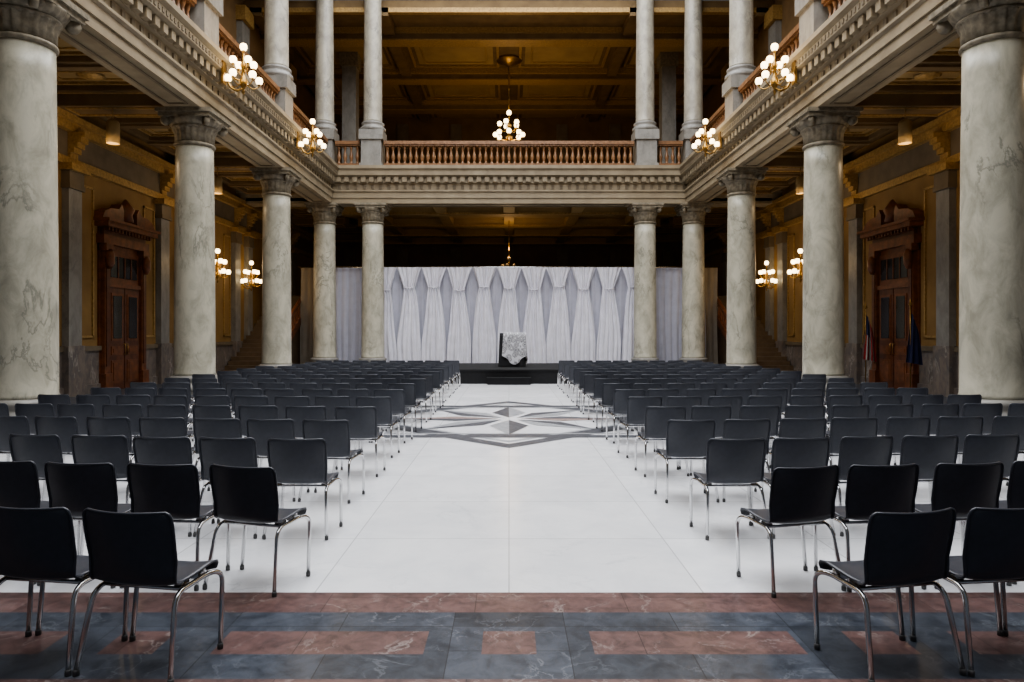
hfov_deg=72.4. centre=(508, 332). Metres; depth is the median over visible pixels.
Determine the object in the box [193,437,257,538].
chair
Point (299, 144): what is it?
chandelier
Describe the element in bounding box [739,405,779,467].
chair
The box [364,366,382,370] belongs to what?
chair
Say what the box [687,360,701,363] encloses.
chair
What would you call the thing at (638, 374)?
chair
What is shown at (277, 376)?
chair
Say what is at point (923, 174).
wall
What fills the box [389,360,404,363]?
chair
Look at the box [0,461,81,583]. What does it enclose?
chair
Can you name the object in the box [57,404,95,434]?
chair
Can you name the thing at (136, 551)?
chair
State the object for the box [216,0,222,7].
column
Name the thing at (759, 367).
chair
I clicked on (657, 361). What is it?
chair
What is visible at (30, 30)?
marble column
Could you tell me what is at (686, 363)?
chair
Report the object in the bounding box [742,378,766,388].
chair
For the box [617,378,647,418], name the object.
chair
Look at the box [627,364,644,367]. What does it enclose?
chair
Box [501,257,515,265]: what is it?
chandelier
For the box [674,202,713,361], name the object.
marble column
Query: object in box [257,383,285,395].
chair
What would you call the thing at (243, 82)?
chandelier
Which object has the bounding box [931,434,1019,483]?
chair
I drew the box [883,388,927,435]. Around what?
chair
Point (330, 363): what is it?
chair
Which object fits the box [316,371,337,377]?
chair
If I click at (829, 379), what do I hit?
chair
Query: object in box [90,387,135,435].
chair
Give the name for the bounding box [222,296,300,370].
staircase
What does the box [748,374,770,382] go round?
chair
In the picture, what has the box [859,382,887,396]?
chair
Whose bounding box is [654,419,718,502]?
chair
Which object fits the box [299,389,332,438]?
chair
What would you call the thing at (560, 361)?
chair
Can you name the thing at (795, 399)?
chair
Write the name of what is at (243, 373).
chair
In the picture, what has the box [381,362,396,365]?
chair
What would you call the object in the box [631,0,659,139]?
column
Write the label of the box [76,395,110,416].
chair
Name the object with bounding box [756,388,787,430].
chair
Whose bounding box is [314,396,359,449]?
chair
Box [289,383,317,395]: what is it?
chair
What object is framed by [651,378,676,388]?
chair
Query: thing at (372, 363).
chair
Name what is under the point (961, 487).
chair
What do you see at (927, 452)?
chair
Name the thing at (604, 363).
chair
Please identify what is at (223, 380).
chair
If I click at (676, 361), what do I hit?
chair
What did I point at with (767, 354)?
staircase
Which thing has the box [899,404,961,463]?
chair
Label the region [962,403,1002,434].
chair
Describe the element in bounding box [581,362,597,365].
chair
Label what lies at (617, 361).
chair
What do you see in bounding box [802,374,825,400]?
chair
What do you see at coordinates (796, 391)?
chair
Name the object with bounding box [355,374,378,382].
chair
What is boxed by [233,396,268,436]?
chair
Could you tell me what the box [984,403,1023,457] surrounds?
chair
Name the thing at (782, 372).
chair
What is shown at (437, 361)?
chair
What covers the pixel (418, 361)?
chair
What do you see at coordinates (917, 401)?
chair
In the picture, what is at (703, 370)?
chair
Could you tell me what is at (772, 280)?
wall sconce
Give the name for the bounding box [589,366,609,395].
chair
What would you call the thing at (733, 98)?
pedestal
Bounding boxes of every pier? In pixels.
[339,52,360,162]
[657,52,678,162]
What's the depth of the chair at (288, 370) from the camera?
16.47 m
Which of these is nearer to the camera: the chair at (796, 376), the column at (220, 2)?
the chair at (796, 376)
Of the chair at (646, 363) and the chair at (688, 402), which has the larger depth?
the chair at (646, 363)
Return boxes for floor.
[0,384,1023,681]
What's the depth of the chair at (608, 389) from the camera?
11.60 m
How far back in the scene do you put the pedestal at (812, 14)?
17.06 m
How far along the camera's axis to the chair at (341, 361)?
21.25 m
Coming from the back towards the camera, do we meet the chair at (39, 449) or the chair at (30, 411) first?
the chair at (30, 411)
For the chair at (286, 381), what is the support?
on the floor
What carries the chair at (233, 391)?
on the floor
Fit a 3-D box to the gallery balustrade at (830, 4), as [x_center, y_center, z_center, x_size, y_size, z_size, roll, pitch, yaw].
[7.650,-7.440,14.227,0.340,1.140,5.080,0,0,0]
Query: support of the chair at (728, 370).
on the floor
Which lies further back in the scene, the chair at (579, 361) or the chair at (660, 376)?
the chair at (579, 361)
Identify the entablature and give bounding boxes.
[58,0,338,201]
[679,0,959,201]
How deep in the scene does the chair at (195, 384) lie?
11.76 m
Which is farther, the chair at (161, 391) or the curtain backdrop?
the curtain backdrop
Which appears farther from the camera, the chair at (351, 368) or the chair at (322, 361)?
the chair at (322, 361)
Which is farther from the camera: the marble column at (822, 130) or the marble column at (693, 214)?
the marble column at (693, 214)
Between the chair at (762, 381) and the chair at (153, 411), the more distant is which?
the chair at (762, 381)
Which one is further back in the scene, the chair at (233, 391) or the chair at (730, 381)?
the chair at (730, 381)
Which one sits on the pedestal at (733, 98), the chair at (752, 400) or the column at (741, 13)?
the column at (741, 13)
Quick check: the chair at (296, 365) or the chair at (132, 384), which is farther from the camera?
the chair at (296, 365)
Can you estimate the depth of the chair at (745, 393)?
10.46 m
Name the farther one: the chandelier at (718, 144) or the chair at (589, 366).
the chandelier at (718, 144)
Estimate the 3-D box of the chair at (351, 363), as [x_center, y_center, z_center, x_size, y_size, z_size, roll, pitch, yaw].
[-4.541,1.229,20.243,0.540,0.794,0.461,0,0,4]
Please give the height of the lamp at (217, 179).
0.880 m
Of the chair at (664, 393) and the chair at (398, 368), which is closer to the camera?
the chair at (664, 393)
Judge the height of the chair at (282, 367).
0.794 m
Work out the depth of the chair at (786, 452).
5.58 m
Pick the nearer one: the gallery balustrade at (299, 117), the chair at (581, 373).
the chair at (581, 373)
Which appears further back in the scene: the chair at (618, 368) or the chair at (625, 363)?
the chair at (625, 363)
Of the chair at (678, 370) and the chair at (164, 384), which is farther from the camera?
the chair at (678, 370)
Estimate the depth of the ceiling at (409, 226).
23.60 m
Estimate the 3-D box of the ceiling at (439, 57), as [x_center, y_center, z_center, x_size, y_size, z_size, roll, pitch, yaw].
[0.000,-14.590,21.189,22.600,2.560,50.377,0,0,0]
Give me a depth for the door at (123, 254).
20.13 m
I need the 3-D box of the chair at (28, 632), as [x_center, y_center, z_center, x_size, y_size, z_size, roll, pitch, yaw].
[-2.864,1.229,3.619,0.540,0.794,0.461,0,0,11]
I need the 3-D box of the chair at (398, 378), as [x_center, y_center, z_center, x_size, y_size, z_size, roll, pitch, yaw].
[-2.327,1.229,14.206,0.540,0.794,0.461,0,0,3]
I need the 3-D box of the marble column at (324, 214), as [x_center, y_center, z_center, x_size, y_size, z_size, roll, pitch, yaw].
[-7.750,-1.870,29.427,1.318,7.000,1.318,0,0,0]
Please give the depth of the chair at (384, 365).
18.82 m
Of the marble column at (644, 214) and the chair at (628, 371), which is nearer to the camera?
the chair at (628, 371)
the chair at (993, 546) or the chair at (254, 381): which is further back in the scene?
the chair at (254, 381)
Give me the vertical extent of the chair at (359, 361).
0.794 m
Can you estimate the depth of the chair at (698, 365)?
18.82 m
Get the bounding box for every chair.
[0,403,34,460]
[0,416,29,453]
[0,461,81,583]
[0,506,128,676]
[8,433,62,500]
[15,403,54,434]
[25,582,33,636]
[34,416,78,462]
[37,461,130,587]
[38,394,70,416]
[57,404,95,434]
[70,435,129,502]
[72,508,224,681]
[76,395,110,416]
[85,416,133,497]
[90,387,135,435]
[101,404,142,437]
[115,395,150,416]
[120,463,230,590]
[125,388,154,435]
[130,382,156,394]
[132,436,214,536]
[138,417,205,489]
[146,404,193,438]
[153,395,192,430]
[158,388,191,417]
[162,382,194,429]
[164,378,193,407]
[191,374,215,408]
[191,378,217,417]
[191,382,232,429]
[192,388,232,440]
[192,405,242,461]
[193,395,242,446]
[193,418,258,490]
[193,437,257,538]
[202,464,310,596]
[217,371,238,382]
[219,374,241,387]
[221,378,246,388]
[225,383,252,417]
[230,388,261,417]
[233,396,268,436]
[236,368,256,373]
[238,405,277,437]
[241,371,261,378]
[246,419,309,501]
[247,374,270,382]
[251,378,276,387]
[255,366,273,370]
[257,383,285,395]
[261,368,281,373]
[262,438,342,539]
[264,388,294,405]
[265,371,286,377]
[273,374,295,382]
[274,396,309,418]
[277,366,295,370]
[280,378,305,388]
[283,368,302,373]
[285,406,337,469]
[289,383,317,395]
[291,371,312,377]
[292,364,309,367]
[298,366,316,370]
[298,419,364,503]
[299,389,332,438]
[301,374,324,382]
[305,362,321,365]
[307,368,326,373]
[309,378,334,388]
[311,364,328,367]
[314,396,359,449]
[316,360,331,363]
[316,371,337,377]
[320,366,338,370]
[322,383,349,395]
[324,362,340,365]
[327,374,349,382]
[330,368,349,373]
[332,406,385,476]
[333,360,348,363]
[333,364,349,367]
[337,389,369,442]
[340,378,365,388]
[341,371,361,377]
[342,362,358,365]
[342,366,360,370]
[353,360,367,363]
[353,364,370,367]
[353,368,372,374]
[354,396,399,457]
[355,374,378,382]
[355,383,389,430]
[361,362,377,365]
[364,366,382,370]
[367,371,387,378]
[370,360,385,363]
[370,378,401,418]
[371,389,412,442]
[374,364,391,368]
[377,368,396,374]
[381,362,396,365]
[381,374,404,382]
[385,383,421,431]
[386,366,405,370]
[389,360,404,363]
[392,371,413,378]
[393,364,410,368]
[399,379,431,421]
[401,362,417,365]
[401,368,421,401]
[407,360,422,363]
[408,366,426,395]
[408,375,435,414]
[414,364,431,368]
[417,371,443,407]
[420,362,436,365]
[422,368,445,401]
[425,360,439,363]
[429,366,450,397]
[434,364,454,393]
[439,362,457,389]
[443,360,460,386]
[557,360,573,386]
[559,362,578,389]
[563,364,582,393]
[567,366,588,397]
[571,368,593,401]
[576,360,592,386]
[576,371,601,407]
[580,375,608,413]
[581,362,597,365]
[586,364,603,368]
[588,378,620,421]
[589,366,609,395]
[596,360,610,363]
[596,368,616,401]
[596,383,631,431]
[600,362,616,365]
[600,371,625,407]
[606,389,647,443]
[607,364,624,368]
[609,374,636,409]
[613,360,628,363]
[613,366,631,370]
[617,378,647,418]
[617,396,663,457]
[620,362,636,365]
[620,368,640,374]
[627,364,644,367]
[628,383,661,430]
[631,371,651,378]
[632,360,647,363]
[634,406,689,476]
[635,366,653,370]
[639,362,655,365]
[640,374,663,382]
[640,389,678,431]
[644,368,664,374]
[648,364,665,367]
[649,360,664,363]
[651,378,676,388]
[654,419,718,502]
[655,371,676,378]
[656,396,701,451]
[657,366,674,370]
[659,362,674,365]
[666,374,690,382]
[667,368,686,374]
[667,383,695,396]
[668,360,683,363]
[668,364,685,367]
[678,362,694,365]
[679,366,697,370]
[679,371,700,377]
[679,406,731,475]
[681,378,706,388]
[686,389,718,437]
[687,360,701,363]
[688,364,705,367]
[689,438,768,539]
[692,368,711,373]
[696,374,718,382]
[697,362,713,365]
[700,366,719,370]
[700,383,727,395]
[706,371,727,377]
[708,364,725,367]
[708,396,742,418]
[708,419,770,501]
[712,378,737,388]
[714,368,733,373]
[721,389,752,405]
[722,366,740,370]
[722,374,744,382]
[730,371,751,377]
[734,383,760,395]
[735,464,846,597]
[738,368,758,373]
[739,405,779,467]
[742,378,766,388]
[743,366,761,370]
[747,395,782,447]
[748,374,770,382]
[750,437,835,538]
[756,371,777,378]
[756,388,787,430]
[761,368,780,373]
[761,418,826,488]
[763,383,791,417]
[769,405,825,467]
[771,378,796,395]
[774,395,823,437]
[775,374,798,385]
[780,371,801,381]
[781,388,822,417]
[787,382,826,429]
[801,378,825,407]
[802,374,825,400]
[812,507,966,681]
[813,463,926,591]
[823,382,854,417]
[824,378,853,398]
[825,388,858,430]
[825,404,869,464]
[826,395,862,430]
[829,417,878,464]
[837,435,893,536]
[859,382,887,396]
[863,388,894,435]
[868,395,902,417]
[875,404,913,464]
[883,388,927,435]
[885,416,930,455]
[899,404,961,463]
[899,435,958,503]
[909,395,943,416]
[909,507,1023,677]
[915,462,1011,588]
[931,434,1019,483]
[936,416,983,463]
[947,394,981,416]
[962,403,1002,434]
[962,416,1023,485]
[963,460,1023,583]
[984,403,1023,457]
[1000,582,1007,635]
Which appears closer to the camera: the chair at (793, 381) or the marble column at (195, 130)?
the chair at (793, 381)
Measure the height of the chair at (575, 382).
0.794 m
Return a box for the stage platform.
[445,363,572,383]
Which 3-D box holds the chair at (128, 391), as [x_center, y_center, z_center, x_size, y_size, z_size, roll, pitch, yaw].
[-5.612,1.229,10.831,0.540,0.794,0.461,0,0,5]
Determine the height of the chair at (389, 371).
0.794 m
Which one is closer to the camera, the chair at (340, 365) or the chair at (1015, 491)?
the chair at (1015, 491)
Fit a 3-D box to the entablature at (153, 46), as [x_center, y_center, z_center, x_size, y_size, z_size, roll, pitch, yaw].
[-7.570,-6.107,12.914,1.200,1.525,33.827,0,0,0]
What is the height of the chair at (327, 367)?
0.794 m
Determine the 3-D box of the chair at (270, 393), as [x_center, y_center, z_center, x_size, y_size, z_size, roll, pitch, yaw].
[-3.429,1.229,10.659,0.540,0.794,0.461,0,0,7]
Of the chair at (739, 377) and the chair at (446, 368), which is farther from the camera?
the chair at (446, 368)
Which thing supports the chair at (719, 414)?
on the floor
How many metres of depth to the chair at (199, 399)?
9.34 m
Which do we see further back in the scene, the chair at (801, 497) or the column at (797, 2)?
the column at (797, 2)
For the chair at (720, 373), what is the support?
on the floor
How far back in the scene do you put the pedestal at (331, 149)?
29.01 m
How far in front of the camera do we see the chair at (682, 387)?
11.62 m
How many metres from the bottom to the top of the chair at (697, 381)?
0.794 m
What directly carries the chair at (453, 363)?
on the floor
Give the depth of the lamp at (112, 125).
16.86 m
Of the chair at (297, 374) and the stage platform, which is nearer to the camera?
the chair at (297, 374)
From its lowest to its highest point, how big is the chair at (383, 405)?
0.794 m
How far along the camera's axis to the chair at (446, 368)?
17.66 m
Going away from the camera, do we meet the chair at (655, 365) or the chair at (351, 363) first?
the chair at (655, 365)
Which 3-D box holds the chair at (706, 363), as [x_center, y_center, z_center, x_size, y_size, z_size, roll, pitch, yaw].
[5.632,1.229,20.249,0.540,0.794,0.461,0,0,3]
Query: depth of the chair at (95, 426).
6.95 m
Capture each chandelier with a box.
[221,43,262,94]
[296,119,325,156]
[493,55,524,140]
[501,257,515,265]
[692,119,721,156]
[755,43,796,94]
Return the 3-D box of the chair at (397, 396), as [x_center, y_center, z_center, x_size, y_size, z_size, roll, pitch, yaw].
[-1.762,1.229,10.553,0.540,0.794,0.461,0,0,7]
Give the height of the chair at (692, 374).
0.794 m
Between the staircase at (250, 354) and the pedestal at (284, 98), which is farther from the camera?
the staircase at (250, 354)
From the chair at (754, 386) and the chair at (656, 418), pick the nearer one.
the chair at (656, 418)
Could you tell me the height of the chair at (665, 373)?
0.794 m
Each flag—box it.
[862,301,876,381]
[906,298,922,387]
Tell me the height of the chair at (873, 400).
0.794 m
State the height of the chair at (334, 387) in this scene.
0.794 m
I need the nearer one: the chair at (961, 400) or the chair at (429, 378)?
the chair at (961, 400)
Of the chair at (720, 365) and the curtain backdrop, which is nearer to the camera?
the chair at (720, 365)
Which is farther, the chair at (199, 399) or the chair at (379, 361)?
the chair at (379, 361)
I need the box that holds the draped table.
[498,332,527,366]
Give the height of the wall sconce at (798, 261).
1.270 m
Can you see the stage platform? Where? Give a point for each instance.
(470, 373)
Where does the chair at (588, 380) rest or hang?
on the floor
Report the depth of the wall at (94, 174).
21.97 m
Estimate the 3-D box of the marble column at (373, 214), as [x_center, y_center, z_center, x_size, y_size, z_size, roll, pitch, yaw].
[-5.720,-1.870,29.427,1.318,7.000,1.318,0,0,0]
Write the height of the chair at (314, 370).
0.794 m
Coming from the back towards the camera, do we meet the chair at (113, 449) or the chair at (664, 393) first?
the chair at (664, 393)
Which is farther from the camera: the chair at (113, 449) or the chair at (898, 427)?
the chair at (898, 427)
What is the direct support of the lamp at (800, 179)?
hanging from the ceiling at (409, 226)
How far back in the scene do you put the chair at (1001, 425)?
7.04 m
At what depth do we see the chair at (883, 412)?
8.18 m
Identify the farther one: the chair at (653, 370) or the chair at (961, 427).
the chair at (653, 370)
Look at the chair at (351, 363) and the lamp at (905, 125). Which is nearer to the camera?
the lamp at (905, 125)
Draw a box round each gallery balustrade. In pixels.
[172,0,196,17]
[219,23,279,101]
[293,102,327,143]
[335,141,360,164]
[384,141,633,164]
[657,141,682,164]
[690,102,724,143]
[738,23,798,101]
[821,0,845,17]
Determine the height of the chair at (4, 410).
0.794 m
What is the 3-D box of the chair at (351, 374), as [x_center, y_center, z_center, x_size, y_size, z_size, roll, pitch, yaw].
[-3.429,1.229,15.464,0.540,0.794,0.461,0,0,5]
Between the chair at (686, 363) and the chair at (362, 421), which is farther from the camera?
the chair at (686, 363)
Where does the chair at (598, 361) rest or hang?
on the floor
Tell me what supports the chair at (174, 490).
on the floor
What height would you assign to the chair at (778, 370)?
0.794 m
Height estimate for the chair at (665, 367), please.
0.794 m
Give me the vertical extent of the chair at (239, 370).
0.794 m
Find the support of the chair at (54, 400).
on the floor
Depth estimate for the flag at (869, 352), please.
20.99 m
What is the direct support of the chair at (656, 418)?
on the floor
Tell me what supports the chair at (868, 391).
on the floor
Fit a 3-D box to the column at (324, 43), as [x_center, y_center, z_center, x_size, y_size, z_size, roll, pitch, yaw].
[-7.750,-11.595,29.427,1.080,6.750,1.080,0,0,0]
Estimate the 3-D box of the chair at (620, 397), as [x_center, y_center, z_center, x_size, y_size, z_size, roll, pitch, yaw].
[1.768,1.229,10.536,0.540,0.794,0.461,0,0,-7]
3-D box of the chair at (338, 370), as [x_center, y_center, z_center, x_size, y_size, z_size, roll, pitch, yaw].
[-3.987,1.229,16.680,0.540,0.794,0.461,0,0,2]
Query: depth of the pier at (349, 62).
34.55 m
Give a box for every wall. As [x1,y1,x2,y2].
[57,0,338,396]
[334,117,683,265]
[679,0,960,396]
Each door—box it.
[93,200,160,388]
[857,200,924,388]
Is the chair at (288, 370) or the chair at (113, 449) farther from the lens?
the chair at (288, 370)
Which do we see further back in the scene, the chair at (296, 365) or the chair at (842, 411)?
the chair at (296, 365)
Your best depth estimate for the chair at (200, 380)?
12.96 m
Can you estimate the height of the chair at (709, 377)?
0.794 m
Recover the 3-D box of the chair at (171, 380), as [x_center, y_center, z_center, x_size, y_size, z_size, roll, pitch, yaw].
[-6.185,1.229,13.218,0.540,0.794,0.461,0,0,1]
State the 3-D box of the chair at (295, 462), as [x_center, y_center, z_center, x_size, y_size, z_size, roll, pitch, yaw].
[-1.677,1.229,5.715,0.540,0.794,0.461,0,0,2]
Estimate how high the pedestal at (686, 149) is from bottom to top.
1.350 m
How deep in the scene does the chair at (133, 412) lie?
8.18 m
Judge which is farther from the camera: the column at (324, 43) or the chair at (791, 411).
the column at (324, 43)
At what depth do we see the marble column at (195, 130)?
16.87 m
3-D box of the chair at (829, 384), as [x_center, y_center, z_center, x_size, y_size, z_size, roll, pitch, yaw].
[5.615,1.229,11.999,0.540,0.794,0.461,0,0,0]
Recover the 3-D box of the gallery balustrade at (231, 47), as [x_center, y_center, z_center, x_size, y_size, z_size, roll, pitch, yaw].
[-7.650,-7.440,20.307,0.340,1.140,5.080,0,0,0]
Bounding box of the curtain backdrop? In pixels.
[298,266,719,363]
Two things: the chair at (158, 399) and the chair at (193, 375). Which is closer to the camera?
the chair at (158, 399)
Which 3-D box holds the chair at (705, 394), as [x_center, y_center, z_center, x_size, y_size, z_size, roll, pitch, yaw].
[2.858,1.229,10.632,0.540,0.794,0.461,0,0,-7]
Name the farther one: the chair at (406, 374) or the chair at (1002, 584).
the chair at (406, 374)
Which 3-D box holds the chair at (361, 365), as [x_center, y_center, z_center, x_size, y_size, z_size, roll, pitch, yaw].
[-3.962,1.229,19.059,0.540,0.794,0.461,0,0,1]
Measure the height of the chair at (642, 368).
0.794 m
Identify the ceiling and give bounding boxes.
[57,37,960,246]
[244,0,773,121]
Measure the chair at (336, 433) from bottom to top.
0.794 m
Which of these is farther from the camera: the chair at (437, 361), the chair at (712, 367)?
the chair at (437, 361)
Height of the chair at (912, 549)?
0.794 m
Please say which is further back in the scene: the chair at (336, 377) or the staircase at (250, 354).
the staircase at (250, 354)
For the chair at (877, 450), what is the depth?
5.65 m
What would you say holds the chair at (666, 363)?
on the floor
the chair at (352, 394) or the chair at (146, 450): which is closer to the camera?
the chair at (146, 450)
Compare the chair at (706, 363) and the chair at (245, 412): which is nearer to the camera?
the chair at (245, 412)
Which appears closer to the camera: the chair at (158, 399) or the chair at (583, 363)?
the chair at (158, 399)
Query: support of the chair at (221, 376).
on the floor
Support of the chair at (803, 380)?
on the floor
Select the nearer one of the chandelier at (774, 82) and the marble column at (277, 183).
the chandelier at (774, 82)
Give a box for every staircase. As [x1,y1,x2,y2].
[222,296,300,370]
[717,296,795,372]
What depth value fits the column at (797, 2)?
17.59 m
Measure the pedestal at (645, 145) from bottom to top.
1.350 m
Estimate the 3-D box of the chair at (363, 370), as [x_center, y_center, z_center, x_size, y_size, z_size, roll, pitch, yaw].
[-3.434,1.229,16.646,0.540,0.794,0.461,0,0,4]
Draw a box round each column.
[0,0,89,434]
[155,107,231,400]
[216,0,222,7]
[250,167,301,367]
[262,0,295,90]
[304,202,343,361]
[314,0,338,139]
[354,202,390,361]
[358,0,386,139]
[627,202,663,361]
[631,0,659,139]
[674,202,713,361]
[679,0,703,139]
[716,167,767,367]
[722,0,755,90]
[786,107,862,400]
[795,0,801,7]
[928,0,1023,434]
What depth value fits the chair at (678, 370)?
16.45 m
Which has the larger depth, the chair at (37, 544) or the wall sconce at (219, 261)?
the wall sconce at (219, 261)
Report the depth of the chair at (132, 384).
11.82 m
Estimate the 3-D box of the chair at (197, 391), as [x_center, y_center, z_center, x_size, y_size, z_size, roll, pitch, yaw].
[-4.509,1.229,10.732,0.540,0.794,0.461,0,0,1]
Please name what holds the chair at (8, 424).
on the floor
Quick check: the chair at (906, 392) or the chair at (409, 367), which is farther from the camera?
the chair at (409, 367)
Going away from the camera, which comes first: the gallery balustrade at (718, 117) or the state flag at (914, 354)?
the state flag at (914, 354)
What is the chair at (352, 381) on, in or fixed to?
on the floor
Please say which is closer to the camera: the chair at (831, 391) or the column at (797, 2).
the chair at (831, 391)
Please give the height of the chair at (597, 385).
0.794 m
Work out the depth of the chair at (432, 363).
20.04 m
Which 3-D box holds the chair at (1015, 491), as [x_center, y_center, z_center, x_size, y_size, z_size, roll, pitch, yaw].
[3.495,1.229,4.777,0.540,0.794,0.461,0,0,-9]
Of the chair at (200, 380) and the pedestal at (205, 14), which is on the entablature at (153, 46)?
the pedestal at (205, 14)
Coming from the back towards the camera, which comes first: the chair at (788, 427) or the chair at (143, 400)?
the chair at (143, 400)
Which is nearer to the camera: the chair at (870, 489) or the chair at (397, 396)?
the chair at (870, 489)
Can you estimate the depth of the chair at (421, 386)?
12.78 m
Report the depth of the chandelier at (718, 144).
23.29 m
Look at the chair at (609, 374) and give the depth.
15.20 m
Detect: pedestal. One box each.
[175,0,222,46]
[274,81,295,119]
[324,134,338,162]
[358,134,386,164]
[631,134,659,164]
[679,134,693,162]
[722,81,743,119]
[795,0,842,46]
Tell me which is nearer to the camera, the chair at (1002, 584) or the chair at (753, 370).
the chair at (1002, 584)
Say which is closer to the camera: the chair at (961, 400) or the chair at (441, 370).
the chair at (961, 400)
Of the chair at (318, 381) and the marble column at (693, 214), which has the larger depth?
the marble column at (693, 214)
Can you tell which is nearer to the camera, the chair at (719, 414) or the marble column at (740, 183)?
the chair at (719, 414)
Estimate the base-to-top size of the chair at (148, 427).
0.794 m
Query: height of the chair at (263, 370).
0.794 m
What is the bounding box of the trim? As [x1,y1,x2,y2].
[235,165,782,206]
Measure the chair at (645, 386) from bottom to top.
0.794 m
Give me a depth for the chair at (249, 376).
14.12 m
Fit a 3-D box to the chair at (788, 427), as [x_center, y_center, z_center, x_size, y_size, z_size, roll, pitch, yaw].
[2.876,1.229,7.042,0.540,0.794,0.461,0,0,-5]
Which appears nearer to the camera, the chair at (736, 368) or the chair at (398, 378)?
the chair at (398, 378)
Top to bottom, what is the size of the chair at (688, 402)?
0.794 m
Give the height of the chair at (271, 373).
0.794 m
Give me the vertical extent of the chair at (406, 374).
0.794 m
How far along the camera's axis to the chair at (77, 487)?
4.51 m
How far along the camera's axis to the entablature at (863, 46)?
15.91 m
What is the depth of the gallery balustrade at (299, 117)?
25.85 m
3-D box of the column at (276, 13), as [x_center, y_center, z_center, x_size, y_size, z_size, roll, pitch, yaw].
[-7.750,-11.595,23.347,1.080,6.750,1.080,0,0,0]
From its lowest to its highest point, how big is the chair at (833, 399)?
0.794 m
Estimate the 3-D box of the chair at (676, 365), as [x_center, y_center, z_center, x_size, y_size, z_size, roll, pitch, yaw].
[4.519,1.229,19.041,0.540,0.794,0.461,0,0,1]
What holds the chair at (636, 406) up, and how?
on the floor
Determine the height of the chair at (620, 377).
0.794 m
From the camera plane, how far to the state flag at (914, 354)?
18.73 m
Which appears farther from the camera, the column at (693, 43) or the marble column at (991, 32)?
the column at (693, 43)
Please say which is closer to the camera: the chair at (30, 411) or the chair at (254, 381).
the chair at (30, 411)
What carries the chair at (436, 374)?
on the floor
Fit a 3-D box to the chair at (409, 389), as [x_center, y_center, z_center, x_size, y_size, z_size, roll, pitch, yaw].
[-1.765,1.229,11.764,0.540,0.794,0.461,0,0,6]
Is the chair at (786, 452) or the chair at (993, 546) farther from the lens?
the chair at (786, 452)
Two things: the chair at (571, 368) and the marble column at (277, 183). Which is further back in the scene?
the marble column at (277, 183)
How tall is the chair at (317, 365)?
0.794 m
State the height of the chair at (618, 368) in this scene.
0.794 m
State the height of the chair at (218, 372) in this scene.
0.794 m
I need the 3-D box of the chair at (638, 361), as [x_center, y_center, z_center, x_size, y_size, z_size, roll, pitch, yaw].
[3.974,1.229,21.437,0.540,0.794,0.461,0,0,-2]
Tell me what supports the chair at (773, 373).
on the floor
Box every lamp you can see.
[106,107,119,144]
[214,167,221,193]
[796,167,803,193]
[898,107,911,144]
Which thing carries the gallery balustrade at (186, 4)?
on the entablature at (153, 46)
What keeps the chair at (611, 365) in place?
on the floor
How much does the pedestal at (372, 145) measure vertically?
1.350 m
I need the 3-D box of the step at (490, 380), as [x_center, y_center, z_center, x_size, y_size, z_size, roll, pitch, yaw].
[0.000,1.510,22.165,1.400,0.231,0.470,0,0,0]
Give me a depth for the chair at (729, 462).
5.55 m
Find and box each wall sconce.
[215,249,230,282]
[241,261,261,290]
[756,261,776,290]
[787,249,802,282]
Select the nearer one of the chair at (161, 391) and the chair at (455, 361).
the chair at (161, 391)
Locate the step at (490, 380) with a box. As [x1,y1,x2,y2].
[487,377,530,384]
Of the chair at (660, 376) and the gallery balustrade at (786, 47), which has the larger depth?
the gallery balustrade at (786, 47)
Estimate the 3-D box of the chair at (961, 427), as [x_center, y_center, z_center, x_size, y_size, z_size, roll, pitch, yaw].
[4.525,1.229,7.187,0.540,0.794,0.461,0,0,-3]
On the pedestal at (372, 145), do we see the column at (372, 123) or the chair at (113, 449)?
the column at (372, 123)
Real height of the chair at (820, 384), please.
0.794 m
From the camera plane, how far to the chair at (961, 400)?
9.47 m
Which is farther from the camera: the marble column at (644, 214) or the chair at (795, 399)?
the marble column at (644, 214)
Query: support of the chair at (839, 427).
on the floor
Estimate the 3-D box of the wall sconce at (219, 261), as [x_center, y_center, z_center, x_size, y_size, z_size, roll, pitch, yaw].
[-10.763,-2.485,25.900,0.901,1.270,0.901,0,0,45]
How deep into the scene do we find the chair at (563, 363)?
20.05 m
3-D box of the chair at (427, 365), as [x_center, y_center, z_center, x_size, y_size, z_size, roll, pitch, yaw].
[-2.317,1.229,19.027,0.540,0.794,0.461,0,0,3]
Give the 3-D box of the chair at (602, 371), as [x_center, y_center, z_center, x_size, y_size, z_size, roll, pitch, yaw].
[2.292,1.229,16.608,0.540,0.794,0.461,0,0,-5]
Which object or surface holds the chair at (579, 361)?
on the floor
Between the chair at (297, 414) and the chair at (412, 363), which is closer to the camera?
the chair at (297, 414)
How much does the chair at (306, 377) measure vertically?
0.794 m
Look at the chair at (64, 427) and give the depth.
6.99 m
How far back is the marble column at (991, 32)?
10.83 m
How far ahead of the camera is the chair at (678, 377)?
14.04 m
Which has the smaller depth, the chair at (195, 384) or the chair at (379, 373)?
the chair at (195, 384)
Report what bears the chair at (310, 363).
on the floor
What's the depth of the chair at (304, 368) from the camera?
17.66 m
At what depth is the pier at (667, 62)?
34.55 m
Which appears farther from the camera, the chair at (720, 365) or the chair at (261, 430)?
the chair at (720, 365)
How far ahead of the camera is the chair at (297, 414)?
7.98 m
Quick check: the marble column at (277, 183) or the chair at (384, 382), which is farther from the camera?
the marble column at (277, 183)
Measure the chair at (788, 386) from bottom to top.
0.794 m
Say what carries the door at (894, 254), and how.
in the wall at (923, 174)
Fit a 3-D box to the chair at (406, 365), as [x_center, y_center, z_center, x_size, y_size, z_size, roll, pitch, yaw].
[-2.877,1.229,19.024,0.540,0.794,0.461,0,0,-2]
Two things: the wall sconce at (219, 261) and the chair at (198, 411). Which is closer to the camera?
the chair at (198, 411)

